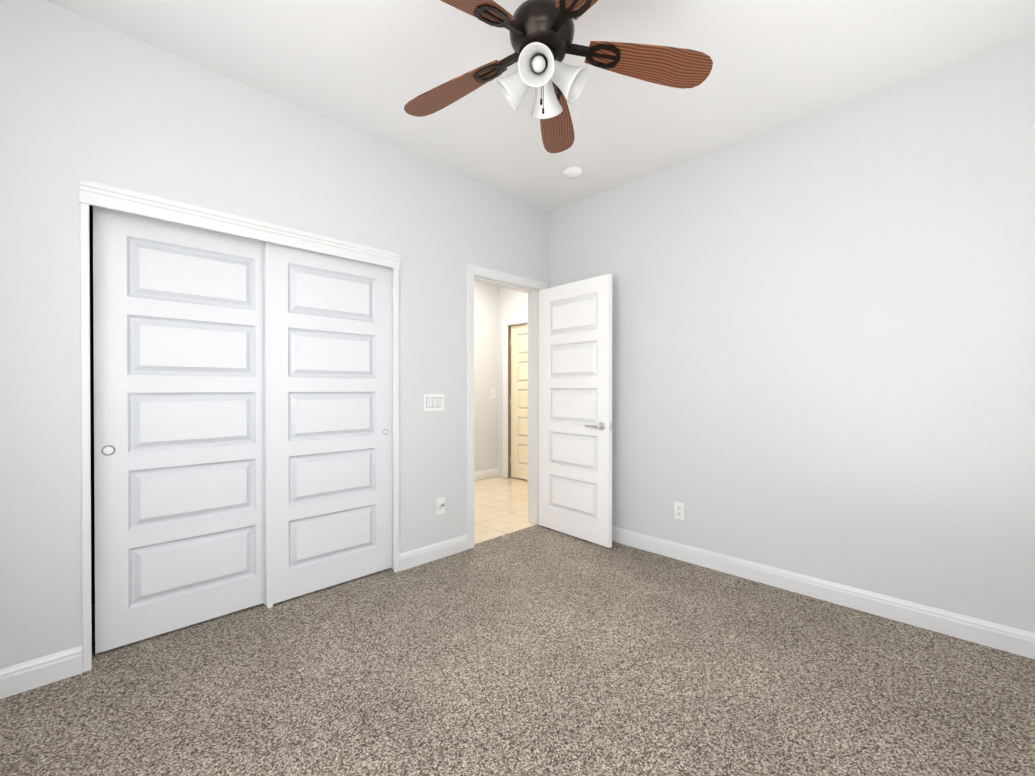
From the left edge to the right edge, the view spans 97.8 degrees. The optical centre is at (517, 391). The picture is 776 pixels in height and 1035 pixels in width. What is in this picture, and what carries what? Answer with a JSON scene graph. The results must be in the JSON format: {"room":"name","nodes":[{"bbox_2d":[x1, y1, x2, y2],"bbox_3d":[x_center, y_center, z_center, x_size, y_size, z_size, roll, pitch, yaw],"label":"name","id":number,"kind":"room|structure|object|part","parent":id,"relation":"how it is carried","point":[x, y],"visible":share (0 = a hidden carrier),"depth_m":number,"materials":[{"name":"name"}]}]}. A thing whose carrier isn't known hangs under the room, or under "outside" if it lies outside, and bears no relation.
{"room":"empty bedroom","nodes":[
{"label":"empty bedroom","id":0,"kind":"room"},
{"bbox_2d":[89,205,94,604],"bbox_3d":[-1.914,-0.202,2.980,1.720,2.740,0.120,0,0,-45],"label":"wall","id":1,"kind":"structure","parent":0,"point":[92,407],"depth_m":2.48,"materials":[{"name":"grey paint"}]},
{"bbox_2d":[91,568,392,663],"bbox_3d":[-1.594,1.220,2.702,1.670,0.100,0.735,0,0,-45],"label":"floor","id":2,"kind":"structure","parent":0,"point":[120,650],"depth_m":2.24,"materials":[{"name":"brown carpet"}]},
{"bbox_2d":[0,0,548,668],"bbox_3d":[-0.656,-0.203,3.163,4.960,2.740,0.165,0,0,-45],"label":"wall","id":3,"kind":"structure","parent":0,"point":[82,98],"depth_m":2.04,"materials":[{"name":"white paint"}]},
{"bbox_2d":[0,646,82,698],"bbox_3d":[-2.042,1.121,1.664,0.632,0.110,0.014,0,0,-45],"label":"baseboard","id":4,"kind":"structure","parent":3,"relation":"attached to","point":[32,674],"depth_m":1.80,"materials":[{"name":"white wood"}]},
{"bbox_2d":[80,203,398,671],"bbox_3d":[-1.293,0.193,2.405,1.481,1.958,0.013,0,0,-45],"label":"trim","id":5,"kind":"structure","parent":3,"relation":"attached to","point":[85,437],"depth_m":1.89,"materials":[{"name":"white wood"}]},
{"bbox_2d":[79,180,400,268],"bbox_3d":[-1.288,-0.830,2.394,1.485,0.086,0.029,0,0,-45],"label":"trim","id":6,"kind":"structure","parent":3,"relation":"attached to","point":[98,195],"depth_m":2.22,"materials":[{"name":"white wood"}]},
{"bbox_2d":[89,181,396,569],"bbox_3d":[-1.349,0.141,2.475,1.445,2.060,0.165,0,0,-45],"label":"liner","id":7,"kind":"object","parent":3,"relation":"attached to","point":[392,329],"visible":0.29,"depth_m":2.95,"materials":[{"name":"white wood"}]},
{"bbox_2d":[93,206,264,653],"bbox_3d":[-1.611,0.166,2.267,0.750,1.988,0.038,0,0,-45],"label":"slider","id":8,"kind":"object","parent":7,"relation":"attached to","point":[178,353],"visible":0.9,"depth_m":2.19,"materials":[{"name":"white wood"}]},
{"bbox_3d":[-1.834,0.266,2.025,0.048,0.048,0.002,0,0,-45],"label":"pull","id":9,"kind":"part","parent":8,"relation":"part of","materials":[{"name":"silver metal"}]},
{"bbox_2d":[103,447,113,453],"bbox_3d":[-1.832,0.266,2.023,0.036,0.036,0.004,0,0,-45],"label":"cup","id":10,"kind":"object","parent":8,"relation":"on","point":[106,450],"depth_m":2.02,"materials":[{"name":"silver metal"}]},
{"bbox_2d":[264,242,391,605],"bbox_3d":[-1.098,0.164,2.707,0.750,1.988,0.038,0,0,-45],"label":"slider","id":11,"kind":"object","parent":7,"relation":"attached to","point":[327,420],"visible":1,"depth_m":2.66,"materials":[{"name":"white wood"}]},
{"bbox_2d":[399,534,467,570],"bbox_3d":[-0.569,1.112,3.131,0.563,0.110,0.014,0,0,-45],"label":"baseboard","id":12,"kind":"structure","parent":3,"relation":"attached to","point":[424,555],"depth_m":3.11,"materials":[{"name":"white wood"}]},
{"bbox_2d":[424,394,443,410],"bbox_3d":[-0.575,0.077,3.122,0.165,0.116,0.010,0,0,-45],"label":"switch plate","id":13,"kind":"object","parent":3,"relation":"attached to","point":[433,402],"visible":1,"depth_m":3.12,"materials":[{"name":"white plastic"}]},
{"bbox_2d":[437,497,444,514],"bbox_3d":[-0.524,0.805,3.154,0.071,0.116,0.042,0,0,-45],"label":"outlet plate","id":14,"kind":"object","parent":3,"relation":"attached to","point":[440,505],"visible":1,"depth_m":3.16,"materials":[{"name":"white plastic"}]},
{"bbox_2d":[467,264,547,548],"bbox_3d":[-0.112,0.112,3.699,0.896,2.105,0.177,0,0,-45],"label":"door frame","id":15,"kind":"structure","parent":3,"relation":"attached to","point":[472,270],"depth_m":3.60,"materials":[{"name":"white wood"}]},
{"bbox_2d":[539,274,611,547],"bbox_3d":[0.422,0.144,3.595,0.095,2.018,0.746,0,0,-41],"label":"bedroom door","id":16,"kind":"structure","parent":3,"relation":"in","point":[575,397],"depth_m":3.56,"materials":[{"name":"white wood"}]},
{"bbox_3d":[0.579,0.261,3.387,0.060,0.062,0.146,0,0,-41],"label":"bedroom door handle","id":17,"kind":"part","parent":16,"relation":"part of","materials":[{"name":"silver metal"}]},
{"bbox_2d":[474,282,497,471],"bbox_3d":[-1.202,-0.215,5.269,2.760,2.740,0.120,0,0,-45],"label":"wall","id":18,"kind":"structure","parent":0,"point":[485,374],"depth_m":5.96,"materials":[{"name":"white paint"}]},
{"bbox_2d":[474,468,497,480],"bbox_3d":[-1.155,1.101,5.229,2.520,0.110,0.014,0,0,-45],"label":"baseboard","id":19,"kind":"structure","parent":18,"relation":"attached to","point":[484,474],"depth_m":5.95,"materials":[{"name":"white wood"}]},
{"bbox_2d":[491,389,494,397],"bbox_3d":[-0.327,0.031,6.050,0.071,0.116,0.010,0,0,-45],"label":"light switch","id":20,"kind":"object","parent":18,"relation":"attached to","point":[492,393],"visible":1,"depth_m":6.05,"materials":[{"name":"white plastic"}]},
{"bbox_2d":[474,476,536,543],"bbox_3d":[-0.293,1.210,4.789,3.120,0.096,1.855,0,0,-45],"label":"floor","id":21,"kind":"structure","parent":0,"point":[500,506],"depth_m":4.52,"materials":[{"name":"beige tile"}]},
{"bbox_2d":[498,287,527,476],"bbox_3d":[0.388,-0.216,5.544,0.120,2.740,1.735,0,0,-45],"label":"wall","id":22,"kind":"structure","parent":0,"point":[512,303],"depth_m":6.05,"materials":[{"name":"white paint"}]},
{"bbox_2d":[503,315,527,477],"bbox_3d":[0.180,0.098,5.744,0.134,2.110,0.940,0,0,-45],"label":"door frame","id":23,"kind":"structure","parent":22,"relation":"attached to","point":[514,320],"depth_m":5.99,"materials":[{"name":"white wood"}]},
{"bbox_2d":[511,324,527,479],"bbox_3d":[0.172,0.139,5.733,0.095,2.004,0.754,0,0,-45],"label":"hall door","id":24,"kind":"structure","parent":22,"relation":"in","point":[519,401],"depth_m":5.90,"materials":[{"name":"beige wood"}]},
{"bbox_2d":[0,524,1034,775],"bbox_3d":[0.153,1.226,1.564,3.600,0.100,3.345,0,0,-45],"label":"floor carpet","id":25,"kind":"object","parent":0,"point":[538,650],"visible":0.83,"depth_m":1.78,"materials":[{"name":"brown carpet"}]},
{"bbox_2d":[46,0,1034,211],"bbox_3d":[0.066,-1.631,2.770,5.440,0.120,5.440,0,0,-45],"label":"ceiling","id":26,"kind":"structure","parent":0,"point":[371,68],"depth_m":2.15,"materials":[{"name":"white paint"}]},
{"bbox_2d":[404,0,712,152],"bbox_3d":[0.052,-1.306,1.670,1.235,0.518,1.272,0,0,-45],"label":"ceiling fan","id":27,"kind":"object","parent":26,"relation":"hanging from","point":[541,32],"visible":1,"depth_m":1.70,"materials":[{"name":"brown wood"}]},
{"bbox_3d":[-0.273,-1.266,1.905,0.492,0.006,0.160,-6,9,30],"label":"blade","id":28,"kind":"part","parent":27,"relation":"part of","materials":[{"name":"brown wood"}]},
{"bbox_3d":[-0.219,-1.263,1.414,0.492,0.006,0.160,-8,17,-42],"label":"blade","id":29,"kind":"part","parent":27,"relation":"part of","materials":[{"name":"brown wood"}]},
{"bbox_3d":[0.010,-1.171,1.714,0.134,0.128,0.128,-39,-7,9],"label":"lamp shade","id":30,"kind":"part","parent":27,"relation":"part of","materials":[{"name":"white glass"}]},
{"bbox_3d":[0.075,-1.170,1.617,0.128,0.128,0.134,0,38,12],"label":"lamp shade","id":31,"kind":"part","parent":27,"relation":"part of","materials":[{"name":"white glass"}]},
{"bbox_3d":[0.079,-1.182,1.631,0.068,0.066,0.058,0,0,-45],"label":"bulb","id":32,"kind":"part","parent":27,"relation":"part of","materials":[{"name":"white glass"}]},
{"bbox_3d":[0.108,-1.171,1.779,0.128,0.128,0.134,0,-38,12],"label":"lamp shade","id":33,"kind":"part","parent":27,"relation":"part of","materials":[{"name":"white glass"}]},
{"bbox_3d":[0.176,-1.267,2.108,0.160,0.006,0.492,-12,-7,10],"label":"blade","id":34,"kind":"part","parent":27,"relation":"part of","materials":[{"name":"brown wood"}]},
{"bbox_3d":[0.172,-1.170,1.681,0.134,0.128,0.128,39,7,9],"label":"lamp shade","id":35,"kind":"part","parent":27,"relation":"part of","materials":[{"name":"white glass"}]},
{"bbox_3d":[0.265,-1.263,1.315,0.160,0.006,0.492,13,0,-25],"label":"blade","id":36,"kind":"part","parent":27,"relation":"part of","materials":[{"name":"brown wood"}]},
{"bbox_3d":[0.509,-1.265,1.743,0.492,0.006,0.160,5,-12,-6],"label":"blade","id":37,"kind":"part","parent":27,"relation":"part of","materials":[{"name":"brown wood"}]},
{"bbox_2d":[562,166,582,178],"bbox_3d":[0.393,-1.556,3.228,0.144,0.035,0.144,0,0,-45],"label":"smoke detector","id":38,"kind":"object","parent":26,"relation":"attached to","point":[572,172],"visible":0.98,"depth_m":3.19,"materials":[{"name":"white plastic"}]},
{"bbox_2d":[549,34,1034,632],"bbox_3d":[1.530,-0.201,2.810,0.120,2.740,3.420,0,0,-45],"label":"wall","id":39,"kind":"structure","parent":0,"point":[823,344],"depth_m":2.46,"materials":[{"name":"white paint"}]},
{"bbox_2d":[674,502,683,519],"bbox_3d":[1.122,0.830,3.134,0.009,0.116,0.071,0,0,-45],"label":"electrical outlet plate","id":40,"kind":"object","parent":39,"relation":"attached to","point":[678,510],"visible":1,"depth_m":3.13,"materials":[{"name":"white plastic"}]},
{"bbox_2d":[612,527,1034,658],"bbox_3d":[1.445,1.114,2.808,0.014,0.110,3.286,0,0,-45],"label":"baseboard","id":41,"kind":"structure","parent":39,"relation":"attached to","point":[1000,637],"depth_m":2.44,"materials":[{"name":"white wood"}]}
]}

